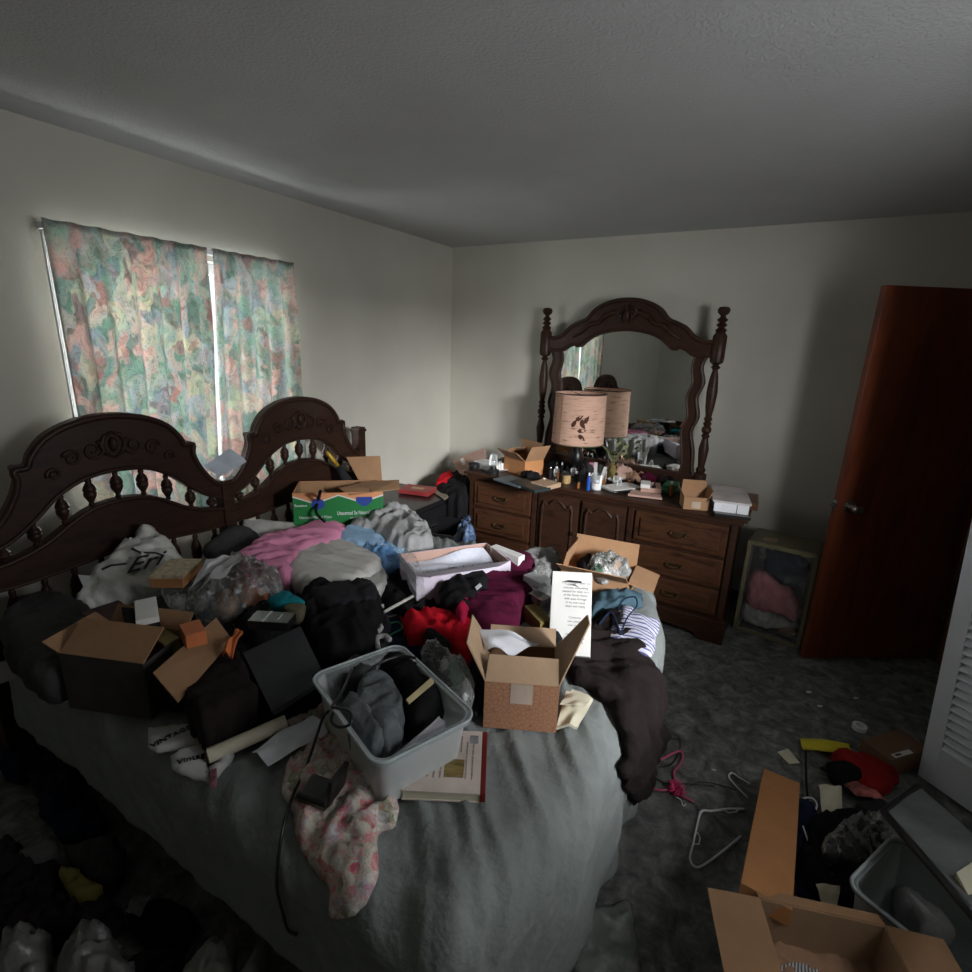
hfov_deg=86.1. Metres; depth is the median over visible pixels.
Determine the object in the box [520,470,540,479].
cloth bundle
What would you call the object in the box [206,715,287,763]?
paper roll
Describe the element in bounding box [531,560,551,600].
bag
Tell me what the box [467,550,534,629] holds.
sweater
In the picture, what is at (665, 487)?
box
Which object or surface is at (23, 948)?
plastic bag
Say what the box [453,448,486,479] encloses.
carton
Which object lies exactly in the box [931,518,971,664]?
trim
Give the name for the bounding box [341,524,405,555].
towel
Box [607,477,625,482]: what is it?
paper sheet
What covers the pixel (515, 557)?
box
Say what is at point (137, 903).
card
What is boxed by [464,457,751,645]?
dresser
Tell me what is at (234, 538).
pillow
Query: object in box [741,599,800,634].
blanket
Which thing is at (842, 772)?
pouch
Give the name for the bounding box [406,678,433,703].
ruler
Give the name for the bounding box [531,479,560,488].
book
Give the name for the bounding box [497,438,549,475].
carton
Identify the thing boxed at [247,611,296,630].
box
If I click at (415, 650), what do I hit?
coat
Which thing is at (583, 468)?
bottle
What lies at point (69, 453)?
headboard
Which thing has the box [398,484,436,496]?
book
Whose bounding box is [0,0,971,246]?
ceiling
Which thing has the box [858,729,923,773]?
box
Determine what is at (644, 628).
shirt
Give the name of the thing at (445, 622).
shirt
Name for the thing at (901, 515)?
door
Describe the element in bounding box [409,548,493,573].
paper
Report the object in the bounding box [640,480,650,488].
box
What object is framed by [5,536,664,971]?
comforter
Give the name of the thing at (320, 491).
strap
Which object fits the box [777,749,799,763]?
card
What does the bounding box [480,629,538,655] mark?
letter
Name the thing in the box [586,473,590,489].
bottle
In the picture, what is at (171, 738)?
sock
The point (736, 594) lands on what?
baseboard
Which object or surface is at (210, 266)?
window
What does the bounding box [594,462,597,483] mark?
stick
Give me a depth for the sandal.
1.76 m
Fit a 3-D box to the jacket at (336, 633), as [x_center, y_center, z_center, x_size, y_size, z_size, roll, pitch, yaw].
[-0.533,0.501,1.874,0.329,0.204,0.535,-1,16,-9]
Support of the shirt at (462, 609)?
on the comforter at (512, 880)
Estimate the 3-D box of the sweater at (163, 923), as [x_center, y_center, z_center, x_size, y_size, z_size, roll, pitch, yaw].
[-0.952,1.263,1.517,0.253,0.086,0.127,11,18,29]
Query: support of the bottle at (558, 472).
on the dresser
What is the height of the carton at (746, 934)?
0.302 m
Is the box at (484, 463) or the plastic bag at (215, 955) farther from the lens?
the box at (484, 463)
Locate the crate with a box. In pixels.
[733,528,823,648]
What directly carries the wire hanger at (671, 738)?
on the floor
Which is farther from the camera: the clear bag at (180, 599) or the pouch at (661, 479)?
the pouch at (661, 479)
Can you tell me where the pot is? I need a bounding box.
[468,465,479,469]
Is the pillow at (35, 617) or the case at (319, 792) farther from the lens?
the pillow at (35, 617)
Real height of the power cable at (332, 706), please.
0.435 m
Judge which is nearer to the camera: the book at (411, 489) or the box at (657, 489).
the box at (657, 489)
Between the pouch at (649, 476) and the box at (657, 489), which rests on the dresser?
the pouch at (649, 476)
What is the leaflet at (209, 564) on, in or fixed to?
on the wooden box at (175, 573)
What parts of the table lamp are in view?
trim, lamp shade, trim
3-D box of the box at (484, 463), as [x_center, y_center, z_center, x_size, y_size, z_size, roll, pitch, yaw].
[0.020,-0.154,3.860,0.199,0.050,0.111,16,21,42]
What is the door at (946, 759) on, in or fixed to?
in the wall
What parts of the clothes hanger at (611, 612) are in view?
hanger frame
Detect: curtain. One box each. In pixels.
[41,217,219,506]
[212,248,305,499]
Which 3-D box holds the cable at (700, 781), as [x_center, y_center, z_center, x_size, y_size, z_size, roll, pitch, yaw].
[0.914,1.211,2.104,0.182,0.003,0.030,3,15,4]
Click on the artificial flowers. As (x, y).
(611, 472)
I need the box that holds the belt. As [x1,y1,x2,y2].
[424,628,450,659]
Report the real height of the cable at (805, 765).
0.035 m
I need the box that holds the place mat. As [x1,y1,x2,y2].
[434,486,448,499]
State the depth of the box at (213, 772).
1.29 m
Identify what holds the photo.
on the book at (463, 777)
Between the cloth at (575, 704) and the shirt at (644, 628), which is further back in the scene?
the shirt at (644, 628)
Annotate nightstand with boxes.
[383,483,446,533]
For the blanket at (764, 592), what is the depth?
3.20 m
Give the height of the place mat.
0.006 m
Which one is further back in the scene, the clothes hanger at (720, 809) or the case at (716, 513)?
the case at (716, 513)
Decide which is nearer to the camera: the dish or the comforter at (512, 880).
the comforter at (512, 880)
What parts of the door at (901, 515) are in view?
latch plate, knob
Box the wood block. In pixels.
[748,493,758,510]
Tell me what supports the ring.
on the floor
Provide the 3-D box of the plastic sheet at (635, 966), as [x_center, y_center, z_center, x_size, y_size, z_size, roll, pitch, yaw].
[0.338,1.332,1.536,0.222,0.033,0.256,3,15,5]
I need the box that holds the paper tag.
[78,575,91,587]
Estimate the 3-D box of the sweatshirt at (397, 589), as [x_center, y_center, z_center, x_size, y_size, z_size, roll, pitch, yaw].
[-0.342,0.462,2.194,0.249,0.122,0.397,-8,18,-31]
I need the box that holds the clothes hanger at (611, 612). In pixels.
[598,596,637,634]
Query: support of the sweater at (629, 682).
on the comforter at (512, 880)
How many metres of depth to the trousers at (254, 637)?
1.80 m
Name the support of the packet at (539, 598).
in the bag at (536, 568)
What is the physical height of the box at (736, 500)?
0.066 m
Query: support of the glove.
on the jacket at (336, 633)
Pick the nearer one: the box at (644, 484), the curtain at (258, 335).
the curtain at (258, 335)
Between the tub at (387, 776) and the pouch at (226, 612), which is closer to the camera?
the tub at (387, 776)
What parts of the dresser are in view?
drawer pull, drawer pull, drawer, drawer, drawer, cabinet door, cabinet door, drawer pull, drawer pull, drawer, drawer pull, drawer, drawer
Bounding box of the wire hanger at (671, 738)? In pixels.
[657,738,713,786]
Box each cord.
[39,229,88,503]
[390,621,402,635]
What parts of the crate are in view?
panel, panel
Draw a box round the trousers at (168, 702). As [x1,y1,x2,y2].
[145,606,250,710]
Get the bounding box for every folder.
[80,600,122,620]
[243,626,325,715]
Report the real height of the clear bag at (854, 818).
0.120 m
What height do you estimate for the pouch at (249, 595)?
0.105 m
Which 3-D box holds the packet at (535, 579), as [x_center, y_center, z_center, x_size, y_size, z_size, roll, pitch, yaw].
[0.208,0.422,2.152,0.064,0.100,0.095,-11,20,-39]
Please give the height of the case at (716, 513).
0.020 m
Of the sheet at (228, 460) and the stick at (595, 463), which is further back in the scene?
the stick at (595, 463)
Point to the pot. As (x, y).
(472, 467)
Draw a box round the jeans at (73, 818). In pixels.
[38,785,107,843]
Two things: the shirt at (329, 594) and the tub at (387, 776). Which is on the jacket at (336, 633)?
the shirt at (329, 594)
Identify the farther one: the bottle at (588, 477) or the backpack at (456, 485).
the backpack at (456, 485)
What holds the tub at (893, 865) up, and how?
on the floor
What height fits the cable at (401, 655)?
0.007 m
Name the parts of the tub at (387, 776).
cap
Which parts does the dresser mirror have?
turned post, mirror pane, turned post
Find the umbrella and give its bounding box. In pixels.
[326,451,352,480]
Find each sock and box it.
[148,724,198,754]
[170,744,209,783]
[590,563,602,572]
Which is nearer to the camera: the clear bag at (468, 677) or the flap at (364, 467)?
the clear bag at (468, 677)
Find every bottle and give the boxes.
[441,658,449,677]
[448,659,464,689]
[548,467,551,477]
[557,469,559,480]
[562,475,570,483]
[573,471,577,481]
[578,470,582,482]
[581,464,585,475]
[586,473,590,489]
[668,481,673,495]
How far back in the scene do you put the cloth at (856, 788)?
2.04 m
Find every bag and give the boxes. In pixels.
[0,921,54,971]
[57,919,134,971]
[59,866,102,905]
[75,524,189,608]
[160,580,210,614]
[182,629,258,751]
[182,936,237,971]
[185,551,282,620]
[363,538,399,575]
[420,638,474,708]
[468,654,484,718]
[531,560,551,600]
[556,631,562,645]
[587,549,631,584]
[821,810,898,865]
[830,748,898,798]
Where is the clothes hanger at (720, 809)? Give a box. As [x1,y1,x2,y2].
[689,802,744,868]
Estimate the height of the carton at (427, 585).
0.178 m
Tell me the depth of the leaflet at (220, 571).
1.87 m
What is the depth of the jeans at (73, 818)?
1.79 m
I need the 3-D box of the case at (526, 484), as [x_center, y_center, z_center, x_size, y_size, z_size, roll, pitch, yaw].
[0.286,-0.003,3.401,0.134,0.020,0.265,-8,19,-33]
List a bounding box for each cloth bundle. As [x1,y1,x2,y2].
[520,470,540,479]
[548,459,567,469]
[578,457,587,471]
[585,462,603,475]
[605,461,632,479]
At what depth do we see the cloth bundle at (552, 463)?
3.88 m
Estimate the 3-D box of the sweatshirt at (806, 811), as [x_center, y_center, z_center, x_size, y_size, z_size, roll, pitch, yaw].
[1.125,1.262,1.802,0.143,0.069,0.480,11,18,29]
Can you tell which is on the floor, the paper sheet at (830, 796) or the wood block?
the paper sheet at (830, 796)
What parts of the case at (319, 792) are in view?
lid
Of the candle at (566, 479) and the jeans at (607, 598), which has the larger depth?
the candle at (566, 479)
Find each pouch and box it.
[211,587,239,622]
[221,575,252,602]
[239,585,267,608]
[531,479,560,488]
[639,471,657,481]
[656,475,675,485]
[826,760,861,786]
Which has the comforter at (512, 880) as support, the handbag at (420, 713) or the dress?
the dress
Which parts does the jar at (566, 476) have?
lid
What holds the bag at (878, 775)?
on the floor
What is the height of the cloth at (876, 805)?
0.063 m
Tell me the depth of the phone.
3.33 m
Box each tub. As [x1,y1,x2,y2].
[312,645,472,800]
[850,838,971,971]
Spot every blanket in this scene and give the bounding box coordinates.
[240,519,345,590]
[351,501,433,552]
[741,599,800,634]
[746,568,801,620]
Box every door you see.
[800,285,971,657]
[918,521,971,811]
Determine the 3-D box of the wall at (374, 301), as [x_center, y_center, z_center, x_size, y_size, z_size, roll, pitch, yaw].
[-1.645,-0.239,2.467,0.120,2.440,5.070,11,18,29]
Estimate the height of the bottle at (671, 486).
0.095 m
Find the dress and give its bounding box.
[282,710,398,918]
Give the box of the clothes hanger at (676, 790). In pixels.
[654,750,693,802]
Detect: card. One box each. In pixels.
[126,894,151,916]
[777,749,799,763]
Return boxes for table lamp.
[551,390,607,478]
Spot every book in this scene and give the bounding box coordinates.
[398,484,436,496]
[401,731,486,802]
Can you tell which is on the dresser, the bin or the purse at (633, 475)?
the purse at (633, 475)
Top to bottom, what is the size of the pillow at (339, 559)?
0.166 m
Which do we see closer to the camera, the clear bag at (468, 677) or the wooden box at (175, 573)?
the clear bag at (468, 677)
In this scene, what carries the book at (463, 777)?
on the comforter at (512, 880)
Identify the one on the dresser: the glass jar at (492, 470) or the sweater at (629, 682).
the glass jar at (492, 470)
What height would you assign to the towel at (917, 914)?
0.140 m
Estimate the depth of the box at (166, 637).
1.58 m
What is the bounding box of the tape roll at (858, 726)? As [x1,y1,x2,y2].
[851,721,867,733]
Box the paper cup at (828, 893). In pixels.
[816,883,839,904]
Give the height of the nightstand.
0.625 m
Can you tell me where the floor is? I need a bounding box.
[0,600,971,971]
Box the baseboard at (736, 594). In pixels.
[733,590,745,601]
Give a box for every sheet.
[204,448,245,477]
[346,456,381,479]
[364,568,387,595]
[550,571,591,658]
[571,900,641,971]
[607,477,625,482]
[799,738,850,751]
[819,784,841,811]
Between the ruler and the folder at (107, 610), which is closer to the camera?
the ruler
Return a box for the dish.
[468,462,479,469]
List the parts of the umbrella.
handle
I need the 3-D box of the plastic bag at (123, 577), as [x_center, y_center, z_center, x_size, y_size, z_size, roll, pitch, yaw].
[-1.421,0.340,2.094,0.302,0.283,0.379,9,17,23]
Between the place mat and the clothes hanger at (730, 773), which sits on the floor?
the clothes hanger at (730, 773)
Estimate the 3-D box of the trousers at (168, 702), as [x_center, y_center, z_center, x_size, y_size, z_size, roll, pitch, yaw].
[-0.999,0.571,1.780,0.405,0.089,0.526,-5,17,-23]
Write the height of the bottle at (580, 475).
0.088 m
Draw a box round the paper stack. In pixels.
[601,482,640,492]
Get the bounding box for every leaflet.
[188,555,229,590]
[197,555,242,591]
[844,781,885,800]
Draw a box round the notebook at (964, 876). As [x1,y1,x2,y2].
[955,863,971,894]
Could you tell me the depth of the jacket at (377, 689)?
1.36 m
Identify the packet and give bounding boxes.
[134,597,159,624]
[523,571,550,595]
[524,604,549,627]
[527,589,550,615]
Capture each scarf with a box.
[268,590,304,611]
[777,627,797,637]
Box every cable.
[275,667,352,936]
[361,654,415,676]
[690,781,735,789]
[804,749,808,800]
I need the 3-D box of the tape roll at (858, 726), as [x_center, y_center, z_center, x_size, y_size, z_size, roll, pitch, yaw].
[1.765,1.139,2.457,0.060,0.022,0.060,11,18,29]
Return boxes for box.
[121,603,160,626]
[148,559,201,587]
[152,628,180,653]
[179,619,207,648]
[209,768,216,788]
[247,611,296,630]
[474,459,503,469]
[490,544,524,565]
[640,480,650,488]
[641,482,660,493]
[661,480,679,494]
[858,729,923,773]
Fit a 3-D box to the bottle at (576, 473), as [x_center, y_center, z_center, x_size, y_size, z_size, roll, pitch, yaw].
[0.625,-0.068,3.585,0.039,0.070,0.039,11,18,29]
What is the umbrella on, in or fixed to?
in the carton at (340, 501)
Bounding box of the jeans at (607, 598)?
[591,587,642,620]
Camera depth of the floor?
2.06 m
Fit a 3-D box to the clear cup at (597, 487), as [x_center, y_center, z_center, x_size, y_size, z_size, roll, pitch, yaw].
[0.722,-0.028,3.388,0.074,0.105,0.074,11,18,29]
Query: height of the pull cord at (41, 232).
1.150 m
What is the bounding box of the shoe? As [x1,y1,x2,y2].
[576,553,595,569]
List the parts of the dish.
lid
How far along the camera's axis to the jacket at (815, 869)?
1.73 m
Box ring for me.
[802,797,817,809]
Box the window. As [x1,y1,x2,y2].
[45,240,221,477]
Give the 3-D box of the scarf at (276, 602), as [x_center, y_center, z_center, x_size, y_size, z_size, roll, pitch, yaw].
[-0.707,0.418,1.842,0.131,0.069,0.081,11,18,29]
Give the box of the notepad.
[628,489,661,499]
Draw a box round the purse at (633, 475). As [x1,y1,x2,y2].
[625,470,643,482]
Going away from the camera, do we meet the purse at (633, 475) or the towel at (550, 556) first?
the towel at (550, 556)
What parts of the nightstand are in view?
drawer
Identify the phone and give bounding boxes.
[613,489,631,492]
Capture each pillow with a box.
[0,590,89,704]
[202,525,259,558]
[242,519,297,536]
[290,538,381,593]
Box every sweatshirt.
[381,568,435,616]
[439,570,488,613]
[794,798,816,900]
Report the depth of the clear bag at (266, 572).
1.99 m
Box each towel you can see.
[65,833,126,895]
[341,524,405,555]
[525,546,561,583]
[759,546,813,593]
[890,886,955,946]
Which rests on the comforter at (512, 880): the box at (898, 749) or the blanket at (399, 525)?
the blanket at (399, 525)
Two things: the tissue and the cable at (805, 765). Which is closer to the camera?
the tissue
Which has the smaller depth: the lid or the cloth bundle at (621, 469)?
the lid
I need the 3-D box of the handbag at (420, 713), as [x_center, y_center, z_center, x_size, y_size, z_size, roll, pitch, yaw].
[-0.210,0.601,1.531,0.170,0.155,0.342,-7,18,-30]
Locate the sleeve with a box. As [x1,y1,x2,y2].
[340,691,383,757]
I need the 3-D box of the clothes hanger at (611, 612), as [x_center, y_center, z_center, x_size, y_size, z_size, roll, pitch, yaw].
[0.534,0.515,2.093,0.113,0.080,0.231,12,18,33]
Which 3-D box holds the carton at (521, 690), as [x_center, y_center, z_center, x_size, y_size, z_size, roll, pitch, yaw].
[0.120,0.521,1.590,0.348,0.341,0.236,3,15,4]
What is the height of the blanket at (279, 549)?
0.197 m
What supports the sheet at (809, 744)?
on the floor
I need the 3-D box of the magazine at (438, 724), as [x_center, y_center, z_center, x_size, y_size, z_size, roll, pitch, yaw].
[-0.160,0.639,1.290,0.041,0.048,0.165,14,19,36]
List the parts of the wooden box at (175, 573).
lid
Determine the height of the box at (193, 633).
0.050 m
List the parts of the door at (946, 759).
louvre panel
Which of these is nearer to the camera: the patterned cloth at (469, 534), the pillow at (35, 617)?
the pillow at (35, 617)
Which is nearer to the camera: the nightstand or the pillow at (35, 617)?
the pillow at (35, 617)
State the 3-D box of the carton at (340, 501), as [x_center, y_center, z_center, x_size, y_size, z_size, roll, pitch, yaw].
[-0.755,0.138,2.870,0.547,0.342,0.266,-1,16,-12]
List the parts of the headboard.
headboard post, moulding, headboard panel, moulding, headboard post, moulding, headboard panel, moulding, headboard post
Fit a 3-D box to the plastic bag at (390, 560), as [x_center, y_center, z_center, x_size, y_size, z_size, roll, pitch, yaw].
[-0.479,0.349,2.481,0.197,0.179,0.339,-9,19,-34]
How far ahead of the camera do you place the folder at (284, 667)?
1.53 m
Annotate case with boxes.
[294,761,348,809]
[510,478,550,492]
[710,496,750,520]
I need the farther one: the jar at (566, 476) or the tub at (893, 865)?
the jar at (566, 476)
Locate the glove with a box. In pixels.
[284,603,305,624]
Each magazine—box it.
[395,716,445,753]
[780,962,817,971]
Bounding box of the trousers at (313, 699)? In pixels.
[241,646,333,724]
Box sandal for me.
[374,604,391,657]
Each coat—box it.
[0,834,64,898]
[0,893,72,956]
[179,586,440,660]
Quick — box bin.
[432,515,471,542]
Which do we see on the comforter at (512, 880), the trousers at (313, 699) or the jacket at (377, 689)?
the trousers at (313, 699)
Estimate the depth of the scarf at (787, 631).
3.17 m
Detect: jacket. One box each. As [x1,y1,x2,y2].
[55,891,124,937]
[298,577,383,687]
[357,669,404,757]
[797,808,884,908]
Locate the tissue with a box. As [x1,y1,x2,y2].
[208,753,233,778]
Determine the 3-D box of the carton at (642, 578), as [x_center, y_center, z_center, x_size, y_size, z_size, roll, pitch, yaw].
[0.557,0.402,2.348,0.407,0.219,0.327,9,17,24]
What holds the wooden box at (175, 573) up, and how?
on the clear bag at (180, 599)
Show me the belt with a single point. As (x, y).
(430, 633)
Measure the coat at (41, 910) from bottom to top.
0.160 m
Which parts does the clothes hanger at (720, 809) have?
hanger arm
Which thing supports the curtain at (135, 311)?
hanging from the curtain rod
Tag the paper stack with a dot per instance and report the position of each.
(625, 486)
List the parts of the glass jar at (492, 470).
glass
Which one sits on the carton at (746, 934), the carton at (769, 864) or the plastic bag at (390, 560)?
the carton at (769, 864)
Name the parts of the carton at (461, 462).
panel, panel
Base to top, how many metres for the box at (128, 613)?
0.090 m
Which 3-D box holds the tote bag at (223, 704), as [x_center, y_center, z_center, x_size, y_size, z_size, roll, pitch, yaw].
[-0.770,0.579,1.509,0.205,0.212,0.326,-10,19,-36]
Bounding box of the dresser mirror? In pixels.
[536,297,730,486]
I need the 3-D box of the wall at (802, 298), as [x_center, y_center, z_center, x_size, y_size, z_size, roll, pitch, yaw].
[1.800,-0.389,3.453,5.030,2.440,0.120,11,18,29]
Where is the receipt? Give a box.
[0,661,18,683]
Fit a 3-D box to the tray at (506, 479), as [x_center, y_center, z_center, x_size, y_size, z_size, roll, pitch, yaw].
[0.195,-0.031,3.505,0.168,0.012,0.252,-11,20,-40]
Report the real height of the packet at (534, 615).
0.060 m
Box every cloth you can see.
[19,835,60,864]
[456,515,475,541]
[556,689,592,729]
[773,941,873,971]
[855,798,887,824]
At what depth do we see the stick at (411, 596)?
1.95 m
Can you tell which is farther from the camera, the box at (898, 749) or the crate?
the crate
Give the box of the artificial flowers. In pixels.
[602,440,628,480]
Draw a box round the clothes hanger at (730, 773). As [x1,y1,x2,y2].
[728,772,749,798]
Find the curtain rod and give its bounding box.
[36,221,212,255]
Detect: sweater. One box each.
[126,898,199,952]
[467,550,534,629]
[567,608,671,805]
[763,549,809,585]
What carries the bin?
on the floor
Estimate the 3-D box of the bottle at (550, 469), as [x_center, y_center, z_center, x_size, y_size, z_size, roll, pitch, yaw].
[0.451,-0.095,3.642,0.026,0.080,0.026,11,18,29]
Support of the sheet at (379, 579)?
on the pillow at (339, 559)
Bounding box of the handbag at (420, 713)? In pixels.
[373,651,444,741]
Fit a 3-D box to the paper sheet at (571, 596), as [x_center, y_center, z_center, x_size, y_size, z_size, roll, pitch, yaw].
[0.312,0.469,1.908,0.150,0.278,0.239,4,15,6]
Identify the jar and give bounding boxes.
[487,453,498,475]
[562,471,570,483]
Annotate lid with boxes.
[880,784,971,920]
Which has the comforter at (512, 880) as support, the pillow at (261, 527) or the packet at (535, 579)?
the pillow at (261, 527)
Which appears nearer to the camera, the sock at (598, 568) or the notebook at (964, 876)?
the notebook at (964, 876)
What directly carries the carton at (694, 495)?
on the dresser
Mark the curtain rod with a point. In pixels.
(38, 224)
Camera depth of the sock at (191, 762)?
1.34 m
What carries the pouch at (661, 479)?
on the dresser
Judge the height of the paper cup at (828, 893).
0.029 m
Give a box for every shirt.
[308,577,377,608]
[402,606,471,671]
[455,597,468,624]
[610,605,659,656]
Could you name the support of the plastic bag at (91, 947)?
on the floor
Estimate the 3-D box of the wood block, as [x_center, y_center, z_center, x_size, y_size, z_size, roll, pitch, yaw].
[1.614,0.094,3.171,0.079,0.045,0.242,9,17,25]
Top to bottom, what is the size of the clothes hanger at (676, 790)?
0.037 m
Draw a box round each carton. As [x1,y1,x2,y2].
[42,603,230,719]
[292,480,399,525]
[400,543,510,603]
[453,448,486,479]
[466,614,589,732]
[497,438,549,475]
[557,533,659,595]
[678,479,713,510]
[707,887,961,971]
[738,768,799,926]
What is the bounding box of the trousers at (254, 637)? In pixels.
[235,590,298,646]
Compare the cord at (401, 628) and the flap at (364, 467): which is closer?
the cord at (401, 628)
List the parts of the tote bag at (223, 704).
orange strip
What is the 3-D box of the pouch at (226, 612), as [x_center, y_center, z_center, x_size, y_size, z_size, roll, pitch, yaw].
[-0.966,0.441,1.929,0.090,0.102,0.147,-12,21,-42]
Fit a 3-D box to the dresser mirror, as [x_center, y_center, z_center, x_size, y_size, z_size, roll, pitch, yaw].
[0.936,-0.670,3.640,1.295,1.224,0.084,12,18,32]
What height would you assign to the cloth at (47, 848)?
0.131 m
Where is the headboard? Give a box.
[0,396,365,751]
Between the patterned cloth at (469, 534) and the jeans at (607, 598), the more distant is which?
the patterned cloth at (469, 534)
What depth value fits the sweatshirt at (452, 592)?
2.03 m
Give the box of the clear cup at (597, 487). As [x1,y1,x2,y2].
[591,473,602,490]
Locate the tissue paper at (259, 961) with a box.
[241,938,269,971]
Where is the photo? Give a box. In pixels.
[443,759,464,777]
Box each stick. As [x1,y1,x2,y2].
[383,595,413,612]
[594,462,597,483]
[598,467,606,483]
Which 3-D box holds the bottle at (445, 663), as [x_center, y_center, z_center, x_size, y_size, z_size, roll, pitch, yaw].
[-0.134,0.586,1.692,0.030,0.061,0.075,-3,16,-19]
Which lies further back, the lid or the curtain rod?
the curtain rod
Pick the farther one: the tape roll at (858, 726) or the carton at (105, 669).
the tape roll at (858, 726)
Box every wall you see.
[0,109,452,620]
[449,212,971,591]
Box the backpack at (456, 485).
[436,470,469,518]
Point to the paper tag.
(84, 579)
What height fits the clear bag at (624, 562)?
0.133 m
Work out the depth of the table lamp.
3.47 m
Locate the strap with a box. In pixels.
[314,490,325,522]
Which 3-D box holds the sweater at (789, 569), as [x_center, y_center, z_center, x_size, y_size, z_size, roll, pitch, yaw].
[1.830,0.494,3.176,0.247,0.230,0.182,11,18,29]
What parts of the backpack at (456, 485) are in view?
panel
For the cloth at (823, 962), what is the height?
0.168 m
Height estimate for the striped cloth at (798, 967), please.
0.029 m
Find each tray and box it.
[493,475,521,487]
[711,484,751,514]

